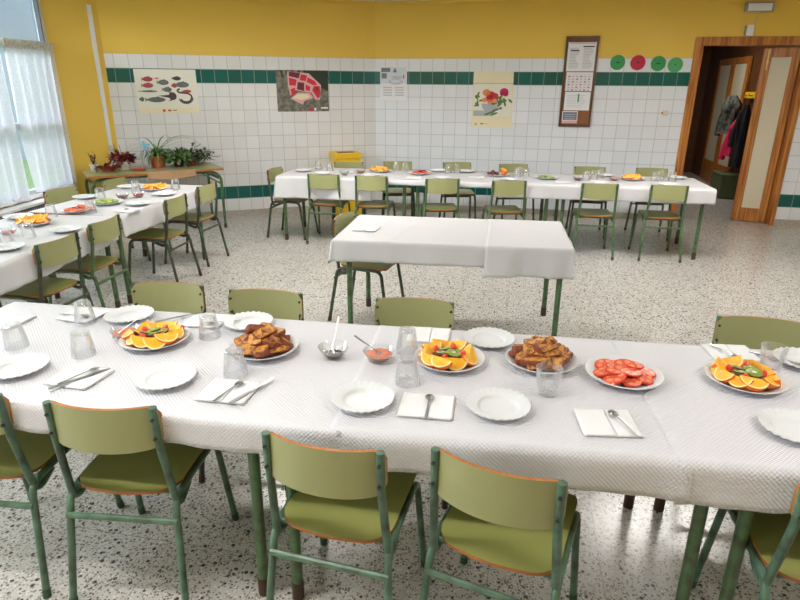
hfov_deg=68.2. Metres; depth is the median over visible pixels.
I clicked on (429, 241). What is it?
tablecloth
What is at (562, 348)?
toast slice
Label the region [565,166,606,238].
chair
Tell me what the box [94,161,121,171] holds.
trailing plant
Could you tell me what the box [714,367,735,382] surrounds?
wedge
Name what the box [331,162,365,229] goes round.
chair
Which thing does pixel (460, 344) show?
wedge
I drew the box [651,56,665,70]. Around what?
round disc
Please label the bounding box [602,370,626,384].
tomato slice
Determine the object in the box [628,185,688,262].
chair
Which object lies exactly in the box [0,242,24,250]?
plate
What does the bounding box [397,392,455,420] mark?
paper napkin
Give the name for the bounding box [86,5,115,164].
pipe
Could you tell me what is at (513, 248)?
tablecloth
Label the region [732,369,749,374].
kiwi slice
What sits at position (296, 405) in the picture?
tablecloth
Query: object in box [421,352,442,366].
wedge
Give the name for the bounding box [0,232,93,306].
chair
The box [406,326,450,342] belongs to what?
paper napkin
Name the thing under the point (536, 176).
serving plate
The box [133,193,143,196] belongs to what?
glass bowl
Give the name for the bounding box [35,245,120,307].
school desk
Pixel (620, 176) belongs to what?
serving plate
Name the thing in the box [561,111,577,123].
paper
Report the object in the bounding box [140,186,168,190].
serving plate
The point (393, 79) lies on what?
leaflet
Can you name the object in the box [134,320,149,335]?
wedge
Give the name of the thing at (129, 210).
paper napkin
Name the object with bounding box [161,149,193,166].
ivy
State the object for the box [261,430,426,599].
chair
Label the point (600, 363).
tomato slice
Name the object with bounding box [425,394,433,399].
spoon bowl
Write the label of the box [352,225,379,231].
paper napkin
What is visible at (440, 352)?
kiwi slice
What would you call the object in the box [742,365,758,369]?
kiwi slice
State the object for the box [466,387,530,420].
plate
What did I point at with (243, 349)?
toast slice
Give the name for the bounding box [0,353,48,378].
plate
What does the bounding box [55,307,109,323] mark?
paper napkin
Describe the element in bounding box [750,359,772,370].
wedge
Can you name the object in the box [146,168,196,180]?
paper sheet
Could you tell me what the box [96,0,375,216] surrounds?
wall
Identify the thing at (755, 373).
kiwi slice
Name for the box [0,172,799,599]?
floor
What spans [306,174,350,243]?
chair
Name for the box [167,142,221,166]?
trailing plant
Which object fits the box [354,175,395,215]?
chair
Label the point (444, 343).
wedge
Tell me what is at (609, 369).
tomato slice
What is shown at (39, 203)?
radiator
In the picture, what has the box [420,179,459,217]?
chair
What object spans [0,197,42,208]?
wall
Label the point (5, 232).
glass bowl
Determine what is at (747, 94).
rail
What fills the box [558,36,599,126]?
notice board
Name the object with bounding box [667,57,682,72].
round disc
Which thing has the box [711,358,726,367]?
wedge
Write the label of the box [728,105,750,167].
coat
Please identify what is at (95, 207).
serving plate
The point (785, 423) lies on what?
plate
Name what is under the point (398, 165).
chair
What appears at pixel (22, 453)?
chair
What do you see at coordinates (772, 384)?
wedge
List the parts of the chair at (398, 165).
seat, backrest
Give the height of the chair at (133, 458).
0.755 m
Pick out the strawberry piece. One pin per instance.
(729, 368)
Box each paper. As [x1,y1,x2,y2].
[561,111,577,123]
[564,92,590,110]
[565,72,592,90]
[566,42,596,70]
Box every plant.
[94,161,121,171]
[107,144,138,169]
[125,135,198,167]
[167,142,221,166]
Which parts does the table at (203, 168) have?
leg, leg, apron frame, leg, leg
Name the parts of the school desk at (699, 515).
leg, leg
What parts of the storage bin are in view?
bin lid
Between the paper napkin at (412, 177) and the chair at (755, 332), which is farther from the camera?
the paper napkin at (412, 177)
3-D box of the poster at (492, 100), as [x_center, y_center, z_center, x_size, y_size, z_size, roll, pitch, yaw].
[1.201,-2.589,7.644,0.530,0.700,0.004,4,20,10]
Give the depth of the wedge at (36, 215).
4.15 m
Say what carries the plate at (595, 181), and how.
on the tablecloth at (699, 192)
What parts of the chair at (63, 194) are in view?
backrest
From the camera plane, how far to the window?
6.15 m
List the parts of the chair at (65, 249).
leg, leg, post, seat, backrest, post, leg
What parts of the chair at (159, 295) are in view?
post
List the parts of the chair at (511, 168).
backrest, leg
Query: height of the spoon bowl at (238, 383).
0.007 m
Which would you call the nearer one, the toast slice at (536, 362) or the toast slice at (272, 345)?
the toast slice at (536, 362)
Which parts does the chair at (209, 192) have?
leg, seat, post, leg, backrest, post, leg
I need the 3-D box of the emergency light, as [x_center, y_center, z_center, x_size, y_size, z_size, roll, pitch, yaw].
[4.104,-3.344,6.739,0.300,0.105,0.058,4,20,10]
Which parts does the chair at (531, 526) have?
leg, post, backrest, seat, post, leg, leg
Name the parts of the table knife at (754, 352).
handle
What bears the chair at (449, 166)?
on the floor
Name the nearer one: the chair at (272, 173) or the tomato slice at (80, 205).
the tomato slice at (80, 205)
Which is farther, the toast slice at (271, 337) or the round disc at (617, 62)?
the round disc at (617, 62)
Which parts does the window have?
sill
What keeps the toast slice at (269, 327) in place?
on the toast slice at (250, 340)
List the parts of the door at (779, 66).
panel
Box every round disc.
[610,55,624,69]
[630,55,645,69]
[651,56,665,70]
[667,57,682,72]
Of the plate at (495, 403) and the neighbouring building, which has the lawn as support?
the neighbouring building
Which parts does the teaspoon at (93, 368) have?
handle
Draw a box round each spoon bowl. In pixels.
[89,367,99,370]
[234,381,243,385]
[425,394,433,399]
[608,410,618,415]
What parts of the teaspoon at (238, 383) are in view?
handle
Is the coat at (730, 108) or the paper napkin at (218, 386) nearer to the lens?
the paper napkin at (218, 386)
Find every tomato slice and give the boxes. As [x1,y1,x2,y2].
[77,204,87,207]
[593,367,610,376]
[595,359,612,368]
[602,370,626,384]
[606,365,627,374]
[613,359,636,370]
[621,368,642,376]
[622,376,641,386]
[626,365,641,368]
[633,361,643,367]
[635,372,653,384]
[639,367,655,377]
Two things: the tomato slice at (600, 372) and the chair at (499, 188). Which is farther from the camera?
the chair at (499, 188)
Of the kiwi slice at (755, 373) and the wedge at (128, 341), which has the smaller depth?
the kiwi slice at (755, 373)
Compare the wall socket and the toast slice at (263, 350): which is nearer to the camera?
the toast slice at (263, 350)
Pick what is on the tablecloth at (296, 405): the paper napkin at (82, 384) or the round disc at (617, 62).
the paper napkin at (82, 384)
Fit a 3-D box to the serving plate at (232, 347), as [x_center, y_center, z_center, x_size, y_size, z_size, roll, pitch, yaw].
[-0.501,0.175,2.178,0.251,0.022,0.251,0,20,0]
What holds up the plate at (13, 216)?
on the tablecloth at (18, 268)
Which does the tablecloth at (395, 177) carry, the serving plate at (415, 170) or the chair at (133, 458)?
the serving plate at (415, 170)
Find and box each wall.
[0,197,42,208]
[40,0,121,223]
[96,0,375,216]
[375,0,799,225]
[683,46,711,171]
[691,46,799,176]
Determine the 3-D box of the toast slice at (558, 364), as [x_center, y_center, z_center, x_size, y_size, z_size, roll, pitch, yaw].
[0.516,0.218,2.020,0.092,0.052,0.050,13,24,31]
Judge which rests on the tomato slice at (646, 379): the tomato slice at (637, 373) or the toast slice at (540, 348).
the tomato slice at (637, 373)
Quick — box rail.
[743,92,755,98]
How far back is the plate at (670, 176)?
6.34 m
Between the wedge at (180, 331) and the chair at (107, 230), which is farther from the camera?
the chair at (107, 230)
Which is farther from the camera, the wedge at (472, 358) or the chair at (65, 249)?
the chair at (65, 249)
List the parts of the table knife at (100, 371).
handle, blade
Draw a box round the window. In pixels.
[0,0,76,207]
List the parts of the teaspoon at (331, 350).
handle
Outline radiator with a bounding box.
[0,197,45,219]
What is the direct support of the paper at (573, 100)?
attached to the notice board
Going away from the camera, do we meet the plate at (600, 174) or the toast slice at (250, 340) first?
the toast slice at (250, 340)
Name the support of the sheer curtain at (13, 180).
hanging from the window
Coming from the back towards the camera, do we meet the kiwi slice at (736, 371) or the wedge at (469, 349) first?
the wedge at (469, 349)
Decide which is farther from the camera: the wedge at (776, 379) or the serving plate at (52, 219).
the serving plate at (52, 219)
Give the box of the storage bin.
[710,170,738,198]
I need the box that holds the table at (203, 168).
[81,162,226,227]
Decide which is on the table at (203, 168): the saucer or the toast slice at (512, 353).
the saucer
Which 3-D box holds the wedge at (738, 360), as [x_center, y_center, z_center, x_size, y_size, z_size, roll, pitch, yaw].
[1.134,0.216,2.031,0.086,0.054,0.056,-1,20,-3]
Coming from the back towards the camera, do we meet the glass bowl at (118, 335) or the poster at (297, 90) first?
the poster at (297, 90)
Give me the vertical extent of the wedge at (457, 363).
0.045 m
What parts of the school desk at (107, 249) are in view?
leg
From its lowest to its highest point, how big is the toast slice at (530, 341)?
0.054 m
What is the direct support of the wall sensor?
attached to the wall at (441, 46)
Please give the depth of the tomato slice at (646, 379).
1.94 m
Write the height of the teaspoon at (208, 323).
0.008 m
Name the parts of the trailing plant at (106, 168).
dish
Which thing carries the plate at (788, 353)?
on the tablecloth at (714, 431)
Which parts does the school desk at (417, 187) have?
leg, leg, leg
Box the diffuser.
[748,3,772,10]
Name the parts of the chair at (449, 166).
leg, backrest, seat, leg, leg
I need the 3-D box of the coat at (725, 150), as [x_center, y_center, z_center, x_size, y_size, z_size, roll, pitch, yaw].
[5.161,-2.492,9.196,0.224,0.627,0.332,4,20,10]
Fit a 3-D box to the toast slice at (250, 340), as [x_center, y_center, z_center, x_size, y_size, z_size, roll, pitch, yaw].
[-0.531,0.147,2.128,0.091,0.063,0.051,7,21,17]
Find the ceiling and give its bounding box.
[362,0,409,0]
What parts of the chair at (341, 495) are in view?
post, leg, backrest, seat, post, leg, leg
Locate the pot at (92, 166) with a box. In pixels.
[89,164,97,171]
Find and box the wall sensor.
[743,12,757,35]
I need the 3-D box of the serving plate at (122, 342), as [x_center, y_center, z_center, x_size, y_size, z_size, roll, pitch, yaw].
[-0.931,0.147,2.248,0.251,0.022,0.251,0,20,0]
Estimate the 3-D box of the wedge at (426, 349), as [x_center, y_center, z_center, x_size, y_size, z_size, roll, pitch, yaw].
[0.092,0.187,2.100,0.053,0.044,0.079,0,20,0]
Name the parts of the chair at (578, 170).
leg, leg, backrest, leg, leg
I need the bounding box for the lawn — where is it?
[23,160,34,188]
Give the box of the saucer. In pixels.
[131,168,145,170]
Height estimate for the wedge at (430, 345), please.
0.042 m
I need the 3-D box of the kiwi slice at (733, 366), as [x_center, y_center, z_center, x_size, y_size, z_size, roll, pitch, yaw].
[1.139,0.230,1.985,0.050,0.024,0.053,-14,25,-35]
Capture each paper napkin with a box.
[0,313,36,329]
[42,364,114,389]
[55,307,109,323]
[114,207,142,212]
[181,313,231,328]
[194,378,261,404]
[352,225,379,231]
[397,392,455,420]
[405,176,422,178]
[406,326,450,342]
[468,176,483,178]
[554,181,570,182]
[573,408,643,437]
[700,343,762,362]
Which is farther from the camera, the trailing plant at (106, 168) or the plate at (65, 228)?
the trailing plant at (106, 168)
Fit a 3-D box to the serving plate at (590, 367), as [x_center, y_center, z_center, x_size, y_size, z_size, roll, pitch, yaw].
[0.755,0.251,1.995,0.251,0.022,0.251,0,20,0]
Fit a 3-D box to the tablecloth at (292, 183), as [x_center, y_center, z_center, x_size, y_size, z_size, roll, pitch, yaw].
[-0.774,-1.317,6.654,1.096,0.237,0.830,4,20,9]
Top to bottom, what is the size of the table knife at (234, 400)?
0.004 m
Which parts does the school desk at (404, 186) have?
leg, leg, leg, leg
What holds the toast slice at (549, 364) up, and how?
on the serving plate at (573, 363)
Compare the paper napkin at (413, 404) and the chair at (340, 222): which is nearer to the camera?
the paper napkin at (413, 404)
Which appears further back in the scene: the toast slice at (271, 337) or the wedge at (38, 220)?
the wedge at (38, 220)
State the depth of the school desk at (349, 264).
3.93 m
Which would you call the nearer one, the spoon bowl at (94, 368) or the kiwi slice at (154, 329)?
the spoon bowl at (94, 368)
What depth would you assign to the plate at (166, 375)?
1.97 m
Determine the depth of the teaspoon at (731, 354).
2.17 m
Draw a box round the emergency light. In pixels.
[744,1,774,11]
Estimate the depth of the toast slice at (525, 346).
2.06 m
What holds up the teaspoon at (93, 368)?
on the paper napkin at (82, 384)
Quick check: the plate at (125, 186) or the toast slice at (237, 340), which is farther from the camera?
the plate at (125, 186)
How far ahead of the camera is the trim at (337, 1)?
7.41 m
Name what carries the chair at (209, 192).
on the floor
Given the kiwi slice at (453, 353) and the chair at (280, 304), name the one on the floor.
the chair at (280, 304)
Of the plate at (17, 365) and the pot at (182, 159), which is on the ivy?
the pot at (182, 159)
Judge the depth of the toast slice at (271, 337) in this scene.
2.11 m
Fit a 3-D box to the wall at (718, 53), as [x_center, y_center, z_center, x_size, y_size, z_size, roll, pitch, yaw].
[5.541,-3.053,9.417,0.100,2.640,4.960,4,20,10]
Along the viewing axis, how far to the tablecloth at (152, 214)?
4.84 m
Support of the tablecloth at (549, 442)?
on the school desk at (699, 515)
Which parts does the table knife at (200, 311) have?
handle, blade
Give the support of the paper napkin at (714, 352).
on the tablecloth at (714, 431)
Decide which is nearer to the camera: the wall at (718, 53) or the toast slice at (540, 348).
the toast slice at (540, 348)
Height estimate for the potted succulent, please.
0.213 m
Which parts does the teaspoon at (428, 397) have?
handle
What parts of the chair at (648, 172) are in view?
leg, leg, backrest, leg, leg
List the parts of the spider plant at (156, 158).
pot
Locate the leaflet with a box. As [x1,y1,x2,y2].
[380,66,406,99]
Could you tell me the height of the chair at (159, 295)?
0.755 m
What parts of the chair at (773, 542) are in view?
leg, leg, seat, post, backrest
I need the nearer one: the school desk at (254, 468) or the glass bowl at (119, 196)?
the school desk at (254, 468)
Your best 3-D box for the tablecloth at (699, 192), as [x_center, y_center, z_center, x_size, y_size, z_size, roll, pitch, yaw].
[2.061,-1.186,6.205,2.154,0.147,0.812,4,20,9]
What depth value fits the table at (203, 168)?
6.77 m
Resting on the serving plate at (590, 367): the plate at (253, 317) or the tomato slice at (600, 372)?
the tomato slice at (600, 372)
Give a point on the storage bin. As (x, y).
(724, 182)
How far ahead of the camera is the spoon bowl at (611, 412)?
1.76 m
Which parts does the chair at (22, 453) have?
backrest, leg, post, seat, leg, leg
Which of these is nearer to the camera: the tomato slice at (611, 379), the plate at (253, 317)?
the tomato slice at (611, 379)
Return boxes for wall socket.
[661,110,667,115]
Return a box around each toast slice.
[234,334,245,356]
[237,343,255,355]
[241,333,262,345]
[245,324,264,333]
[250,345,269,356]
[251,345,276,358]
[252,323,277,339]
[253,337,279,348]
[260,322,270,332]
[268,334,281,347]
[270,340,288,355]
[273,327,285,337]
[279,336,292,349]
[282,334,290,340]
[508,347,522,356]
[512,344,522,349]
[515,347,522,364]
[520,355,547,367]
[523,343,534,356]
[526,336,546,345]
[526,346,549,356]
[526,356,551,371]
[533,335,556,343]
[533,336,558,353]
[542,350,561,357]
[548,357,564,371]
[555,345,566,355]
[558,354,570,364]
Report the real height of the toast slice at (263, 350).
0.046 m
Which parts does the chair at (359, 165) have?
backrest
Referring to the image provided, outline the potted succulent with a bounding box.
[85,151,97,171]
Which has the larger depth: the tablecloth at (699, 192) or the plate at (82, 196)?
the tablecloth at (699, 192)
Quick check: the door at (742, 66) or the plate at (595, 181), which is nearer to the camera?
the plate at (595, 181)
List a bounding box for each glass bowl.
[0,230,15,234]
[113,327,136,337]
[117,195,127,197]
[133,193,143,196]
[324,349,342,358]
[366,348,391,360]
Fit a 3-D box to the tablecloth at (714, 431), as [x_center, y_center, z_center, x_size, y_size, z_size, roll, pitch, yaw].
[1.575,0.394,1.831,1.662,0.125,0.838,3,20,8]
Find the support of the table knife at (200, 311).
on the paper napkin at (199, 319)
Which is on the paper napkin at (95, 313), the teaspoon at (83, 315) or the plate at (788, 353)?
the teaspoon at (83, 315)
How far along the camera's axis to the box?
7.71 m
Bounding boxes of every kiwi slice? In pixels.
[148,327,160,331]
[148,331,162,335]
[159,328,168,332]
[436,350,446,354]
[439,347,452,350]
[446,349,460,357]
[732,365,745,370]
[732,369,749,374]
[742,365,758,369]
[745,368,763,377]
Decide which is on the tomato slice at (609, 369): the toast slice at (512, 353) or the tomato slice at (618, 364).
the tomato slice at (618, 364)
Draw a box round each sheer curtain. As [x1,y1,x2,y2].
[0,37,76,191]
[0,55,30,207]
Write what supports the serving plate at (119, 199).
on the tablecloth at (152, 214)
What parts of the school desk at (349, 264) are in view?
leg, leg, leg, leg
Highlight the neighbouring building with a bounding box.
[0,0,38,159]
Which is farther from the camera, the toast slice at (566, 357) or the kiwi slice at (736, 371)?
the toast slice at (566, 357)
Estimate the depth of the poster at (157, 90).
7.06 m
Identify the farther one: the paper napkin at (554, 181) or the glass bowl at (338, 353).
the paper napkin at (554, 181)
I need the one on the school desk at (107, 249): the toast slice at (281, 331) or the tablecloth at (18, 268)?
the tablecloth at (18, 268)
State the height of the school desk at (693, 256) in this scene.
0.712 m
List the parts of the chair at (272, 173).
post, leg, backrest, leg, seat, leg, leg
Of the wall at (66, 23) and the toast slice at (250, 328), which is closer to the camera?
the toast slice at (250, 328)
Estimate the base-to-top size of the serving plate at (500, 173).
0.022 m
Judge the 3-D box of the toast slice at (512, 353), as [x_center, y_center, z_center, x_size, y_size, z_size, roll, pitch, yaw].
[0.434,0.183,2.114,0.092,0.048,0.052,-10,22,-26]
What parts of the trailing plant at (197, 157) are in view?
pot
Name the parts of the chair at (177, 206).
leg, leg, seat, post, leg, backrest, post, leg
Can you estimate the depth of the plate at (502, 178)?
6.15 m
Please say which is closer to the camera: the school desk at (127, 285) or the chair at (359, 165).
the school desk at (127, 285)
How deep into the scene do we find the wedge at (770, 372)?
1.94 m
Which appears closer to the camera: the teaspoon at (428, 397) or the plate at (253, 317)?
the teaspoon at (428, 397)
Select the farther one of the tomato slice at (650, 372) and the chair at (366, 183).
the chair at (366, 183)
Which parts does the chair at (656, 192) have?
leg, leg, post, seat, backrest, leg, leg, post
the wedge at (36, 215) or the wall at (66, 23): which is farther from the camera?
the wall at (66, 23)
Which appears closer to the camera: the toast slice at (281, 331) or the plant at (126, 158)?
the toast slice at (281, 331)
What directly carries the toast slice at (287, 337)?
on the serving plate at (232, 347)
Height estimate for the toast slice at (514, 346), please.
0.040 m
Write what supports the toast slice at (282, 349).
on the serving plate at (232, 347)
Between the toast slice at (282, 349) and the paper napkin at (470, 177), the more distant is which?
the paper napkin at (470, 177)
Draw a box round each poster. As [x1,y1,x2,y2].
[133,69,199,112]
[275,70,328,111]
[471,71,513,127]
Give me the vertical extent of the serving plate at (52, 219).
0.022 m
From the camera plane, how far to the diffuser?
6.71 m
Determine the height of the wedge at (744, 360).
0.049 m
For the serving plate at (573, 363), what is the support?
on the tablecloth at (549, 442)
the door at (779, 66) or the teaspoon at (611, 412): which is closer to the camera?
the teaspoon at (611, 412)
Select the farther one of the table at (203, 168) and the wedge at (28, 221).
the table at (203, 168)
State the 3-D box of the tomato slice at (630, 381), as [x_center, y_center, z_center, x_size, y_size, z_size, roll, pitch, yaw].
[0.755,0.266,1.928,0.066,0.010,0.067,-12,23,-30]
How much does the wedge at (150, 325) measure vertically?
0.046 m
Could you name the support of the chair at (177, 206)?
on the floor
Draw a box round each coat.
[714,95,742,135]
[718,120,735,159]
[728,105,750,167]
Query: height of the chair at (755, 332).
0.755 m
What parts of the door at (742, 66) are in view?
panel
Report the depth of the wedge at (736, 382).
1.89 m
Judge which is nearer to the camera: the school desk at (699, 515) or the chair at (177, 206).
the school desk at (699, 515)
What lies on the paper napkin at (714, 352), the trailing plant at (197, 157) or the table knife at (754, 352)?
the table knife at (754, 352)
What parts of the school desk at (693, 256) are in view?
leg, leg, leg, leg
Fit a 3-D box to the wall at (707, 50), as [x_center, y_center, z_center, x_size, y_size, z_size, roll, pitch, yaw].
[4.814,-3.954,11.877,2.700,2.640,0.100,4,20,10]
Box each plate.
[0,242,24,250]
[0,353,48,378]
[2,212,32,219]
[13,217,53,225]
[48,225,80,232]
[60,205,96,212]
[72,194,96,198]
[90,198,123,205]
[103,305,153,322]
[116,184,138,188]
[119,327,189,349]
[125,200,150,205]
[133,362,195,390]
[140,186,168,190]
[152,191,175,195]
[224,311,272,329]
[229,333,297,359]
[295,168,311,171]
[314,171,331,174]
[331,381,393,412]
[361,173,378,175]
[409,170,430,174]
[414,344,484,371]
[429,168,445,171]
[434,175,451,178]
[458,169,474,172]
[464,327,514,347]
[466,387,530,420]
[486,172,508,176]
[500,177,518,180]
[506,347,577,373]
[534,175,557,179]
[585,355,663,389]
[590,180,609,183]
[597,173,615,176]
[620,176,644,180]
[659,182,679,185]
[667,175,686,178]
[703,360,788,393]
[757,407,799,442]
[773,347,799,367]
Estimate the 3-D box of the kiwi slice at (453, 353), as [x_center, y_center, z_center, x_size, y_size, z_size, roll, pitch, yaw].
[0.188,0.186,2.069,0.053,0.015,0.053,13,24,32]
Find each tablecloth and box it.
[0,214,123,295]
[0,302,378,453]
[27,183,211,237]
[273,167,375,200]
[328,215,488,266]
[329,325,692,502]
[377,169,492,187]
[483,219,574,279]
[493,173,716,204]
[610,340,799,513]
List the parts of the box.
box lid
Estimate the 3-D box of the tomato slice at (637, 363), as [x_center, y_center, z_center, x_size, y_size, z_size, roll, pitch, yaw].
[0.804,0.223,2.036,0.072,0.014,0.073,-15,25,-36]
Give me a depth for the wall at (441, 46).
7.47 m
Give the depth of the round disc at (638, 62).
7.17 m
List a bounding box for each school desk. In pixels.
[31,208,205,303]
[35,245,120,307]
[247,453,267,596]
[283,185,413,239]
[286,486,708,599]
[347,262,562,336]
[416,186,548,220]
[554,199,704,259]
[653,498,754,599]
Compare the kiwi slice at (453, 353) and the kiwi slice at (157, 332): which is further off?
the kiwi slice at (157, 332)
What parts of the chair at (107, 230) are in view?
leg, leg, leg, seat, post, backrest, post, leg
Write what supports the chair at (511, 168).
on the floor
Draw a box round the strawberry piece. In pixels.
[726,364,733,371]
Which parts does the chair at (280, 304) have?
leg, backrest, post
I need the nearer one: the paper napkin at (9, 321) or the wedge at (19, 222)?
the paper napkin at (9, 321)
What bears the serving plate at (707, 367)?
on the tablecloth at (714, 431)
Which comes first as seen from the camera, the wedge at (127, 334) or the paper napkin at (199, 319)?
the wedge at (127, 334)
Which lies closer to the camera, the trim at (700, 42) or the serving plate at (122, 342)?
the serving plate at (122, 342)
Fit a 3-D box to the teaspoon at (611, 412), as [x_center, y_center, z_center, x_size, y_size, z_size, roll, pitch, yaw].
[0.646,0.354,1.707,0.028,0.008,0.140,-5,21,-14]
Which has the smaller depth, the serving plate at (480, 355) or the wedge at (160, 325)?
the serving plate at (480, 355)
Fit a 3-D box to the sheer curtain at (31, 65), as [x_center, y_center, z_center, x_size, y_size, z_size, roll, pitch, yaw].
[-3.740,-1.909,6.161,0.084,1.470,0.781,1,20,3]
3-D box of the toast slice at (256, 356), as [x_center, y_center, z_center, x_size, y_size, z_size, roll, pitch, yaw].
[-0.483,0.181,2.104,0.087,0.048,0.049,-13,24,-32]
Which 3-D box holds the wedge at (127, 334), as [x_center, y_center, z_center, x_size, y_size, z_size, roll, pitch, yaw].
[-1.023,0.134,2.227,0.050,0.048,0.080,-14,24,-34]
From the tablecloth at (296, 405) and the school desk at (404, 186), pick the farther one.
the school desk at (404, 186)
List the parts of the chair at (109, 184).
backrest, leg, leg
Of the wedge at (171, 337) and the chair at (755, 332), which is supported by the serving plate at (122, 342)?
the wedge at (171, 337)
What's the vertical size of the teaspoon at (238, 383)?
0.008 m
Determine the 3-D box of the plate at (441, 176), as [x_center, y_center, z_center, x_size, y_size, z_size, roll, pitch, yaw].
[0.448,-1.283,6.194,0.195,0.022,0.195,-11,23,-28]
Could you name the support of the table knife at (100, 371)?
on the paper napkin at (82, 384)
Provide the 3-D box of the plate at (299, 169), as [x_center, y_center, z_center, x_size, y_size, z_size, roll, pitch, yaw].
[-1.091,-1.464,6.664,0.195,0.022,0.195,-12,23,-30]
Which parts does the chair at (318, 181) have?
leg, post, leg, backrest, seat, post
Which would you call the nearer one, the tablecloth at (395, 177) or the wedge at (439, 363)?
the wedge at (439, 363)
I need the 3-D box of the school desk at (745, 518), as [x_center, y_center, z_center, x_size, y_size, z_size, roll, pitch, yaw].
[1.658,0.682,1.922,1.400,0.712,0.760,3,20,8]
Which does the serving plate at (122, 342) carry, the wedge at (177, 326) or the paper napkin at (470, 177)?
the wedge at (177, 326)
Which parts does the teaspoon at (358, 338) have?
handle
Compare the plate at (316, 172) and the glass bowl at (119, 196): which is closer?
the glass bowl at (119, 196)
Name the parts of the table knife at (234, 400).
handle, blade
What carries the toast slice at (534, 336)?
on the toast slice
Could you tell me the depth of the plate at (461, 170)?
6.71 m
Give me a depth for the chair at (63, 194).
5.32 m
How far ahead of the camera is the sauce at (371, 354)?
2.09 m
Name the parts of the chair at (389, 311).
post, backrest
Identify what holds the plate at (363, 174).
on the tablecloth at (292, 183)
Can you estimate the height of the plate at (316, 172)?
0.022 m
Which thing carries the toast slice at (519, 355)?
on the serving plate at (573, 363)
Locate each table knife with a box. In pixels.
[48,367,109,389]
[155,311,202,321]
[228,377,272,403]
[749,351,799,364]
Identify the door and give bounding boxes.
[699,58,734,183]
[714,56,752,170]
[730,47,799,221]
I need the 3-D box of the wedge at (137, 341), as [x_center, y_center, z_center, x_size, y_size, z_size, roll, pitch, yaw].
[-0.948,0.147,2.178,0.077,0.046,0.047,0,20,-1]
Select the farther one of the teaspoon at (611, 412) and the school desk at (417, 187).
the school desk at (417, 187)
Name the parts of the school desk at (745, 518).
leg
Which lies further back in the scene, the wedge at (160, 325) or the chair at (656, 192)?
the chair at (656, 192)
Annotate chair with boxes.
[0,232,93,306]
[0,393,124,598]
[42,400,238,599]
[43,186,127,279]
[48,214,132,307]
[101,177,172,260]
[127,193,202,281]
[131,281,206,312]
[164,181,229,266]
[199,288,303,490]
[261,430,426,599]
[267,166,318,239]
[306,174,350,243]
[328,211,404,320]
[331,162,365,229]
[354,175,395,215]
[375,297,454,508]
[381,161,415,216]
[419,446,580,599]
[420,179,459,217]
[439,162,475,218]
[482,181,526,219]
[493,164,533,220]
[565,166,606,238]
[568,183,618,259]
[624,168,670,240]
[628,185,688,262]
[692,483,799,599]
[712,315,799,349]
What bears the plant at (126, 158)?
on the table at (203, 168)
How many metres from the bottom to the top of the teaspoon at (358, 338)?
0.058 m
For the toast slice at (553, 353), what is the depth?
2.03 m
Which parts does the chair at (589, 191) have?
leg, leg, post, seat, backrest, leg, leg, post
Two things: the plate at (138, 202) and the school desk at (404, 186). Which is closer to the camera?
the plate at (138, 202)
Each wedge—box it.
[16,218,24,224]
[24,219,35,224]
[28,213,40,218]
[31,218,43,223]
[122,329,133,339]
[126,332,134,345]
[130,335,145,347]
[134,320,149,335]
[143,337,166,348]
[147,321,168,328]
[154,333,177,344]
[157,321,177,331]
[167,327,183,339]
[170,324,184,330]
[419,345,432,356]
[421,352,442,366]
[422,342,441,352]
[431,355,451,369]
[432,338,448,347]
[444,358,467,370]
[446,341,467,349]
[462,352,477,365]
[464,344,475,354]
[711,356,726,374]
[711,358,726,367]
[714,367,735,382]
[721,355,742,366]
[728,375,753,388]
[730,358,751,366]
[740,375,768,391]
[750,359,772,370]
[762,375,780,387]
[764,375,779,388]
[766,367,775,375]
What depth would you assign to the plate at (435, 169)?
6.76 m
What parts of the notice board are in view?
cork panel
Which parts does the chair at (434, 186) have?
post, seat, backrest, post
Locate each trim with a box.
[298,0,374,3]
[375,0,587,3]
[668,36,799,224]
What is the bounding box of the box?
[329,151,361,213]
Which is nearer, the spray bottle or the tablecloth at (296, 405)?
the tablecloth at (296, 405)
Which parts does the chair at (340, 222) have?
post, leg, backrest, leg, seat, leg, leg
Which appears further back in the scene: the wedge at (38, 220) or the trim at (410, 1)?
the trim at (410, 1)
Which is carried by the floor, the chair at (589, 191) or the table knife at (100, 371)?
the chair at (589, 191)
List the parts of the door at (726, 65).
panel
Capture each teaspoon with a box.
[57,367,99,383]
[60,313,89,316]
[112,315,142,337]
[205,320,240,324]
[212,381,243,401]
[327,316,339,353]
[354,335,381,355]
[424,394,433,418]
[608,410,639,436]
[711,343,737,356]
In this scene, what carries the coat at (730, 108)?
hanging from the rail
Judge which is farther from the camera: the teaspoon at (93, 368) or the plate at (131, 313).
the plate at (131, 313)
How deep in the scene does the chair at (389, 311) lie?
2.64 m
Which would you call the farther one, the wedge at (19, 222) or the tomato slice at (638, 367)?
the wedge at (19, 222)
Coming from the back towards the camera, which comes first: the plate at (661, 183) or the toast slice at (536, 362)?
the plate at (661, 183)
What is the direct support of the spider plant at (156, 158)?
on the table at (203, 168)
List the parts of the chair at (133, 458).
post, leg, backrest, leg, seat, post, leg, leg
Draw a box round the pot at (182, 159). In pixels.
[172,158,183,166]
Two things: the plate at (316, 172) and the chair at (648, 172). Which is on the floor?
the chair at (648, 172)
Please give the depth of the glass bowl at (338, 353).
2.12 m
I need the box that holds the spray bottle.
[141,141,150,168]
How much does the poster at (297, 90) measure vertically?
0.500 m
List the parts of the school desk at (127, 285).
leg, leg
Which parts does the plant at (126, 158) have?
pot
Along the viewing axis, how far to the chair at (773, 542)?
1.64 m
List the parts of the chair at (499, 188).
post, seat, backrest, post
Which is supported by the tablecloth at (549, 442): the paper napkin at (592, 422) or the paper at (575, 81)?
the paper napkin at (592, 422)
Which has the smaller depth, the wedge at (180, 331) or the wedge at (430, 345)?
the wedge at (430, 345)
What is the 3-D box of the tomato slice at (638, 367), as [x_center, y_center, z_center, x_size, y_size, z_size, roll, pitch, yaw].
[0.785,0.223,1.999,0.065,0.021,0.063,14,24,33]
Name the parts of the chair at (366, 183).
post, backrest, seat, post, leg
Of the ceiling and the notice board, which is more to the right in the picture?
the notice board

